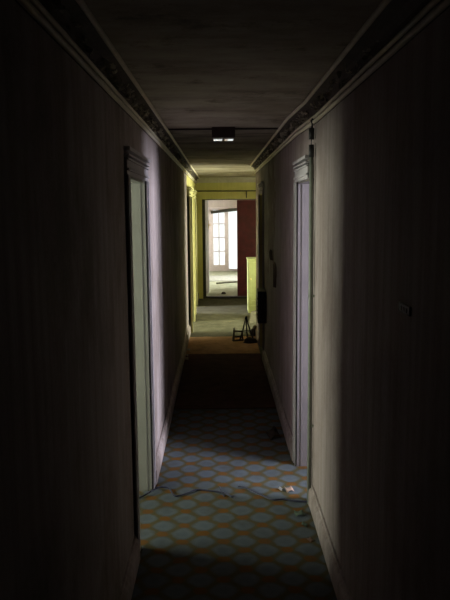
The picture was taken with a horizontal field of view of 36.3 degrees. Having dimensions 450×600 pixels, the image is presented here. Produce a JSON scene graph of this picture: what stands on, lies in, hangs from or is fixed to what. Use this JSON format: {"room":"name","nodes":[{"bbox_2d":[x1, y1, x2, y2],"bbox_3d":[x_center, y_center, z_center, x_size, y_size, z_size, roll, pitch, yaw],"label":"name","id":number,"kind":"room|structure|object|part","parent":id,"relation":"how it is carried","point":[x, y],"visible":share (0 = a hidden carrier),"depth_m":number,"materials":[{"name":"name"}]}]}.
{"room":"hallway","nodes":[
{"label":"hallway","id":0,"kind":"room"},
{"bbox_2d":[0,0,195,599],"bbox_3d":[-0.550,0.109,3.865,0.122,2.430,20.100,-1,8,0],"label":"wall","id":1,"kind":"structure","parent":0,"point":[67,505],"depth_m":2.10,"materials":[{"name":"paint"}]},
{"bbox_2d":[14,0,199,183],"bbox_3d":[-0.464,-1.035,3.712,0.100,0.122,20.100,-1,8,0],"label":"trim","id":2,"kind":"structure","parent":1,"relation":"attached to","point":[53,24],"depth_m":2.40,"materials":[{"name":"white wood"}]},
{"bbox_2d":[47,0,191,173],"bbox_3d":[-0.481,-1.312,5.723,0.073,0.073,9.774,-1,8,0],"label":"ornament","id":3,"kind":"object","parent":1,"relation":"attached to","point":[57,3],"visible":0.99,"depth_m":2.85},
{"bbox_2d":[123,146,155,550],"bbox_3d":[-0.527,0.244,3.967,0.142,2.136,0.986,-1,8,0],"label":"door frame","id":4,"kind":"structure","parent":1,"relation":"in","point":[137,198],"depth_m":4.28,"materials":[{"name":"grey paint"}]},
{"bbox_3d":[-0.473,0.370,3.538,0.022,2.000,0.100,-1,8,0],"label":"architrave","id":5,"kind":"part","parent":4,"relation":"part of","materials":[{"name":"white wood"}]},
{"bbox_3d":[-0.481,-0.758,3.833,0.032,0.116,0.986,-1,8,0],"label":"head moulding","id":6,"kind":"part","parent":4,"relation":"part of","materials":[{"name":"white wood"}]},
{"bbox_3d":[-0.480,0.252,4.410,0.022,2.000,0.100,-1,8,0],"label":"architrave","id":7,"kind":"part","parent":4,"relation":"part of","materials":[{"name":"white wood"}]},
{"bbox_2d":[118,293,198,599],"bbox_3d":[-0.470,1.248,4.020,0.040,0.130,20.100,-1,8,0],"label":"baseboard","id":8,"kind":"structure","parent":1,"relation":"attached to","point":[126,591],"depth_m":4.85,"materials":[{"name":"paint"}]},
{"bbox_2d":[186,187,195,332],"bbox_3d":[-0.568,-0.643,10.543,0.180,2.136,1.096,-1,8,0],"label":"door frame","id":9,"kind":"structure","parent":1,"relation":"in","point":[190,199],"depth_m":10.08,"materials":[{"name":"green paint"}]},
{"bbox_3d":[-0.522,-1.645,10.408,0.070,0.116,1.096,-1,8,0],"label":"head moulding","id":10,"kind":"part","parent":9,"relation":"part of","materials":[{"name":"wood"}]},
{"bbox_3d":[-0.514,-0.508,10.049,0.060,2.000,0.080,-1,8,0],"label":"architrave","id":11,"kind":"part","parent":9,"relation":"part of","materials":[{"name":"white wood"}]},
{"bbox_3d":[-0.521,-0.643,11.050,0.060,2.000,0.080,-1,8,0],"label":"architrave","id":12,"kind":"part","parent":9,"relation":"part of","materials":[{"name":"yellow wood"}]},
{"bbox_2d":[192,190,197,313],"bbox_3d":[-0.586,-0.878,12.287,0.170,2.136,1.016,-1,8,0],"label":"door frame","id":13,"kind":"structure","parent":1,"relation":"in","point":[194,191],"depth_m":12.65,"materials":[{"name":"green paint"}]},
{"bbox_3d":[-0.532,-0.749,11.832,0.050,2.000,0.080,-1,8,0],"label":"architrave","id":14,"kind":"part","parent":13,"relation":"part of","materials":[{"name":"yellow wood"}]},
{"bbox_3d":[-0.538,-0.873,12.754,0.050,2.000,0.080,-1,8,0],"label":"architrave","id":15,"kind":"part","parent":13,"relation":"part of","materials":[{"name":"yellow wood"}]},
{"bbox_2d":[206,200,236,206],"bbox_3d":[0.033,-1.659,16.936,4.500,2.430,6.030,-1,8,0],"label":"wall","id":16,"kind":"structure","parent":0,"point":[211,203],"depth_m":19.68,"materials":[{"name":"paint"}]},
{"bbox_2d":[208,207,236,270],"bbox_3d":[0.184,-1.760,19.875,1.320,1.840,0.080,-1,8,0],"label":"window","id":17,"kind":"structure","parent":16,"relation":"in","point":[212,267],"depth_m":19.86,"materials":[{"name":"white paint"}]},
{"bbox_2d":[211,208,236,213],"bbox_3d":[0.203,-2.578,19.653,1.218,0.204,0.102,-1,8,0],"label":"curtain rod","id":18,"kind":"object","parent":16,"relation":"attached to","point":[233,209],"visible":0.56,"depth_m":19.61,"materials":[{"name":"black metal"}]},
{"bbox_2d":[139,271,306,558],"bbox_3d":[0.017,0.942,7.160,7.300,0.128,26.600,-1,8,0],"label":"floor","id":19,"kind":"structure","parent":0,"point":[215,317],"depth_m":11.45,"materials":[{"name":"beige wood"}]},
{"bbox_2d":[186,336,259,353],"bbox_3d":[-0.029,0.601,9.198,0.936,0.009,1.157,-1,8,0],"label":"carpet","id":20,"kind":"object","parent":19,"relation":"on","point":[197,345],"visible":0.89,"depth_m":9.07,"materials":[{"name":"brown carpet"}]},
{"bbox_2d":[232,328,243,340],"bbox_3d":[0.178,0.467,9.520,0.164,0.159,0.323,-1,8,0],"label":"crate","id":21,"kind":"object","parent":20,"relation":"on","point":[234,330],"visible":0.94,"depth_m":9.41,"materials":[{"name":"brown wood"}]},
{"bbox_2d":[240,316,253,338],"bbox_3d":[0.297,0.380,9.543,0.209,0.320,0.248,-1,8,0],"label":"wire stand","id":22,"kind":"object","parent":20,"relation":"on","point":[246,319],"visible":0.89,"depth_m":9.49,"materials":[{"name":"metal"}]},
{"bbox_2d":[243,337,256,343],"bbox_3d":[0.350,0.540,9.298,0.208,0.081,0.110,-1,8,0],"label":"bundle","id":23,"kind":"object","parent":20,"relation":"on","point":[248,340],"visible":1,"depth_m":9.27,"materials":[{"name":"black fabric"}]},
{"bbox_2d":[209,275,236,281],"bbox_3d":[-0.261,-0.570,17.726,1.700,0.048,1.749,-1,8,0],"label":"sheet","id":24,"kind":"object","parent":19,"relation":"on","point":[211,277],"visible":0.39,"depth_m":17.62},
{"bbox_2d":[174,353,275,408],"bbox_3d":[-0.010,0.836,7.450,0.943,0.009,2.366,-1,8,0],"label":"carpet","id":25,"kind":"object","parent":19,"relation":"on","point":[207,381],"visible":1,"depth_m":7.16,"materials":[{"name":"brown carpet"}]},
{"bbox_2d":[216,281,236,283],"bbox_3d":[0.423,-0.449,16.709,1.384,0.044,0.192,-3,8,-19],"label":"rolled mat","id":26,"kind":"object","parent":19,"relation":"on","point":[228,281],"visible":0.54,"depth_m":16.50,"materials":[{"name":"grey fabric"}]},
{"bbox_2d":[131,409,336,599],"bbox_3d":[0.054,1.816,0.220,1.016,0.009,12.220,-1,8,0],"label":"patterned carpet","id":27,"kind":"object","parent":19,"relation":"on","point":[199,544],"visible":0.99,"depth_m":4.03,"materials":[{"name":"blue carpet"}]},
{"bbox_2d":[139,486,232,497],"bbox_3d":[-0.283,1.232,4.421,0.666,0.029,0.164,-1,8,0],"label":"cable","id":28,"kind":"object","parent":27,"relation":"on","point":[220,491],"visible":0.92,"depth_m":4.42,"materials":[{"name":"black rubber"}]},
{"bbox_2d":[238,485,306,501],"bbox_3d":[0.292,1.244,4.353,0.520,0.011,0.094,4,9,29],"label":"cable","id":29,"kind":"object","parent":27,"relation":"on","point":[238,485],"visible":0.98,"depth_m":4.31,"materials":[{"name":"black rubber"}]},
{"bbox_2d":[266,426,278,439],"bbox_3d":[0.382,1.062,5.485,0.128,0.073,0.096,-7,10,-40],"label":"scrap","id":30,"kind":"object","parent":27,"relation":"on","point":[273,431],"visible":1,"depth_m":5.49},
{"bbox_2d":[285,486,293,492],"bbox_3d":[0.415,1.225,4.447,0.056,0.026,0.046,-4,8,-23],"label":"paper scrap","id":31,"kind":"object","parent":27,"relation":"on","point":[288,489],"visible":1,"depth_m":4.44,"materials":[{"name":"white paper"}]},
{"bbox_2d":[294,509,304,515],"bbox_3d":[0.445,1.273,4.100,0.059,0.024,0.047,-2,8,-12],"label":"scrap","id":32,"kind":"object","parent":27,"relation":"on","point":[300,512],"visible":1,"depth_m":4.10,"materials":[{"name":"beige paper"}]},
{"bbox_2d":[246,257,255,312],"bbox_3d":[0.688,-0.272,12.150,0.598,0.948,0.495,-1,8,0],"label":"base cabinet","id":33,"kind":"object","parent":19,"relation":"on","point":[251,261],"visible":0.28,"depth_m":11.95,"materials":[{"name":"green paint"}]},
{"bbox_3d":[0.550,-0.293,11.932,0.265,0.730,0.020,-1,8,0],"label":"door","id":34,"kind":"part","parent":33,"relation":"part of","materials":[{"name":"green paint"}]},
{"bbox_2d":[249,310,255,323],"bbox_3d":[0.501,0.265,11.301,0.162,0.110,0.831,0,8,6],"label":"board","id":35,"kind":"object","parent":19,"relation":"on","point":[253,313],"visible":0.5,"depth_m":11.21,"materials":[{"name":"beige wood"}]},
{"bbox_2d":[250,325,256,335],"bbox_3d":[0.423,0.439,9.841,0.140,0.161,0.216,-1,8,0],"label":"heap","id":36,"kind":"object","parent":19,"relation":"on","point":[253,329],"visible":0.48,"depth_m":9.78,"materials":[{"name":"black"}]},
{"bbox_2d":[196,182,255,292],"bbox_3d":[0.055,-1.248,13.889,4.500,2.430,0.120,-1,8,0],"label":"wall","id":37,"kind":"structure","parent":0,"point":[245,185],"depth_m":13.70,"materials":[{"name":"yellow paint"}]},
{"bbox_2d":[196,177,255,182],"bbox_3d":[0.545,-2.393,13.641,2.300,0.105,0.075,-1,8,0],"label":"trim","id":38,"kind":"structure","parent":37,"relation":"attached to","point":[201,179],"depth_m":13.64,"materials":[{"name":"wood"}]},
{"bbox_2d":[196,190,255,197],"bbox_3d":[0.502,-2.118,13.695,2.190,0.157,0.042,-1,8,0],"label":"conduit","id":39,"kind":"object","parent":37,"relation":"attached to","point":[246,191],"visible":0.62,"depth_m":13.69,"materials":[{"name":"yellow metal"}]},
{"bbox_2d":[197,194,255,298],"bbox_3d":[0.127,-1.080,13.907,1.340,2.090,0.150,-1,8,0],"label":"door frame","id":40,"kind":"structure","parent":37,"relation":"in","point":[201,199],"depth_m":13.80,"materials":[{"name":"yellow paint"}]},
{"bbox_2d":[205,200,209,294],"bbox_3d":[-0.374,-1.095,14.309,0.089,1.940,0.684,0,8,6],"label":"door","id":41,"kind":"structure","parent":40,"relation":"attached to","point":[207,224],"depth_m":14.37,"materials":[{"name":"wood"}]},
{"bbox_3d":[-0.377,-1.085,14.311,0.004,1.600,0.524,0,8,6],"label":"panel","id":42,"kind":"part","parent":41,"relation":"part of","materials":[{"name":"white wood"}]},
{"bbox_2d":[237,200,255,295],"bbox_3d":[0.466,-1.048,13.904,0.438,1.940,0.048,-1,8,0],"label":"door","id":43,"kind":"structure","parent":40,"relation":"attached to","point":[246,209],"depth_m":13.86,"materials":[{"name":"red paint"}]},
{"bbox_3d":[0.466,-1.035,13.886,0.278,1.640,0.008,-1,8,0],"label":"panel moulding","id":44,"kind":"part","parent":43,"relation":"part of","materials":[{"name":"red paint"}]},
{"bbox_2d":[84,0,381,176],"bbox_3d":[-0.006,-1.581,6.820,7.300,0.120,26.600,-1,8,0],"label":"ceiling","id":45,"kind":"structure","parent":0,"point":[199,63],"depth_m":2.73,"materials":[{"name":"white paint"}]},
{"bbox_2d":[182,150,228,150],"bbox_3d":[-0.034,-1.567,7.181,0.956,0.004,0.012,-1,8,0],"label":"trim","id":46,"kind":"structure","parent":45,"relation":"attached to","point":[182,150],"depth_m":7.17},
{"bbox_2d":[191,164,220,164],"bbox_3d":[-0.058,-1.881,9.510,0.953,0.004,0.012,-1,8,0],"label":"trim","id":47,"kind":"structure","parent":45,"relation":"attached to","point":[191,164],"depth_m":9.50,"materials":[{"name":"white wood"}]},
{"bbox_2d":[168,128,277,130],"bbox_3d":[-0.014,-1.296,5.204,0.960,0.012,0.020,-1,8,0],"label":"trim","id":48,"kind":"structure","parent":45,"relation":"attached to","point":[183,128],"depth_m":5.20,"materials":[{"name":"black wood"}]},
{"bbox_2d":[212,127,234,140],"bbox_3d":[-0.012,-1.262,5.223,0.173,0.083,0.250,-1,8,0],"label":"ceiling lamp","id":49,"kind":"object","parent":45,"relation":"attached to","point":[218,133],"visible":1,"depth_m":5.10,"materials":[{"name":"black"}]},
{"bbox_2d":[256,7,449,599],"bbox_3d":[0.584,0.362,1.915,0.156,2.430,16.150,-1,8,0],"label":"wall","id":50,"kind":"structure","parent":0,"point":[381,382],"depth_m":2.43,"materials":[{"name":"paint"}]},
{"bbox_2d":[257,181,263,350],"bbox_3d":[0.508,-0.391,8.602,0.154,2.136,0.886,-1,8,0],"label":"door","id":51,"kind":"structure","parent":50,"relation":"in","point":[261,187],"depth_m":8.86,"materials":[{"name":"yellow paint"}]},
{"bbox_3d":[0.449,-0.376,8.999,0.022,2.000,0.090,-1,8,0],"label":"architrave","id":52,"kind":"part","parent":51,"relation":"part of","materials":[{"name":"black wood"}]},
{"bbox_3d":[0.437,-1.391,8.466,0.032,0.116,0.886,-1,8,0],"label":"head moulding","id":53,"kind":"part","parent":51,"relation":"part of","materials":[{"name":"white wood"}]},
{"bbox_3d":[0.455,-0.270,8.216,0.022,2.000,0.090,-1,8,0],"label":"architrave","id":54,"kind":"part","parent":51,"relation":"part of","materials":[{"name":"black wood"}]},
{"bbox_2d":[256,288,265,322],"bbox_3d":[0.422,0.064,8.021,0.110,0.370,0.346,-1,8,0],"label":"wall heater","id":55,"kind":"object","parent":50,"relation":"attached to","point":[260,292],"visible":1,"depth_m":7.86,"materials":[{"name":"metal"}]},
{"bbox_3d":[0.424,0.087,7.853,0.080,0.270,0.007,-1,8,0],"label":"plate","id":56,"kind":"part","parent":55,"relation":"part of","materials":[{"name":"black metal"}]},
{"bbox_2d":[269,249,272,259],"bbox_3d":[0.464,-0.464,7.004,0.031,0.091,0.440,-1,8,0],"label":"wallpaper","id":57,"kind":"object","parent":50,"relation":"attached to","point":[270,250],"visible":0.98,"depth_m":6.93},
{"bbox_2d":[273,262,276,287],"bbox_3d":[0.471,-0.242,6.553,0.031,0.230,0.295,-1,8,0],"label":"wallpaper","id":58,"kind":"object","parent":50,"relation":"attached to","point":[274,264],"visible":0.98,"depth_m":6.49},
{"bbox_2d":[292,155,313,484],"bbox_3d":[0.546,0.161,4.509,0.142,2.136,0.706,-1,8,0],"label":"door frame","id":59,"kind":"structure","parent":50,"relation":"in","point":[301,184],"depth_m":4.73,"materials":[{"name":"grey paint"}]},
{"bbox_3d":[0.494,0.189,4.812,0.022,2.000,0.100,-1,8,0],"label":"architrave","id":60,"kind":"part","parent":59,"relation":"part of","materials":[{"name":"white wood"}]},
{"bbox_3d":[0.482,-0.840,4.374,0.032,0.116,0.706,-1,8,0],"label":"head moulding","id":61,"kind":"part","parent":59,"relation":"part of","materials":[{"name":"white wood"}]},
{"bbox_2d":[255,325,351,599],"bbox_3d":[0.526,1.502,2.068,0.074,0.130,16.150,-1,8,0],"label":"baseboard","id":62,"kind":"structure","parent":50,"relation":"attached to","point":[336,574],"depth_m":3.86,"materials":[{"name":"paint"}]},
{"bbox_2d":[307,118,314,503],"bbox_3d":[0.516,0.110,4.105,0.045,2.344,0.034,-1,8,0],"label":"conduit pipe","id":63,"kind":"object","parent":50,"relation":"attached to","point":[311,130],"visible":0.98,"depth_m":4.09,"materials":[{"name":"metal"}]},
{"bbox_2d":[254,40,381,167],"bbox_3d":[0.449,-1.325,5.763,0.074,0.078,7.131,-1,8,-1],"label":"flakes","id":64,"kind":"object","parent":50,"relation":"attached to","point":[320,98],"visible":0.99,"depth_m":4.14,"materials":[{"name":"grey paint"}]},
{"bbox_2d":[250,0,449,173],"bbox_3d":[0.477,-0.780,1.760,0.134,0.122,16.150,-1,8,0],"label":"trim","id":65,"kind":"structure","parent":50,"relation":"attached to","point":[396,23],"depth_m":2.42,"materials":[{"name":"wood"}]},
{"bbox_2d":[398,302,411,315],"bbox_3d":[0.543,0.027,2.076,0.012,0.028,0.120,-1,8,0],"label":"switch plate","id":66,"kind":"object","parent":50,"relation":"attached to","point":[402,307],"visible":1,"depth_m":2.06,"materials":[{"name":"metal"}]}
]}

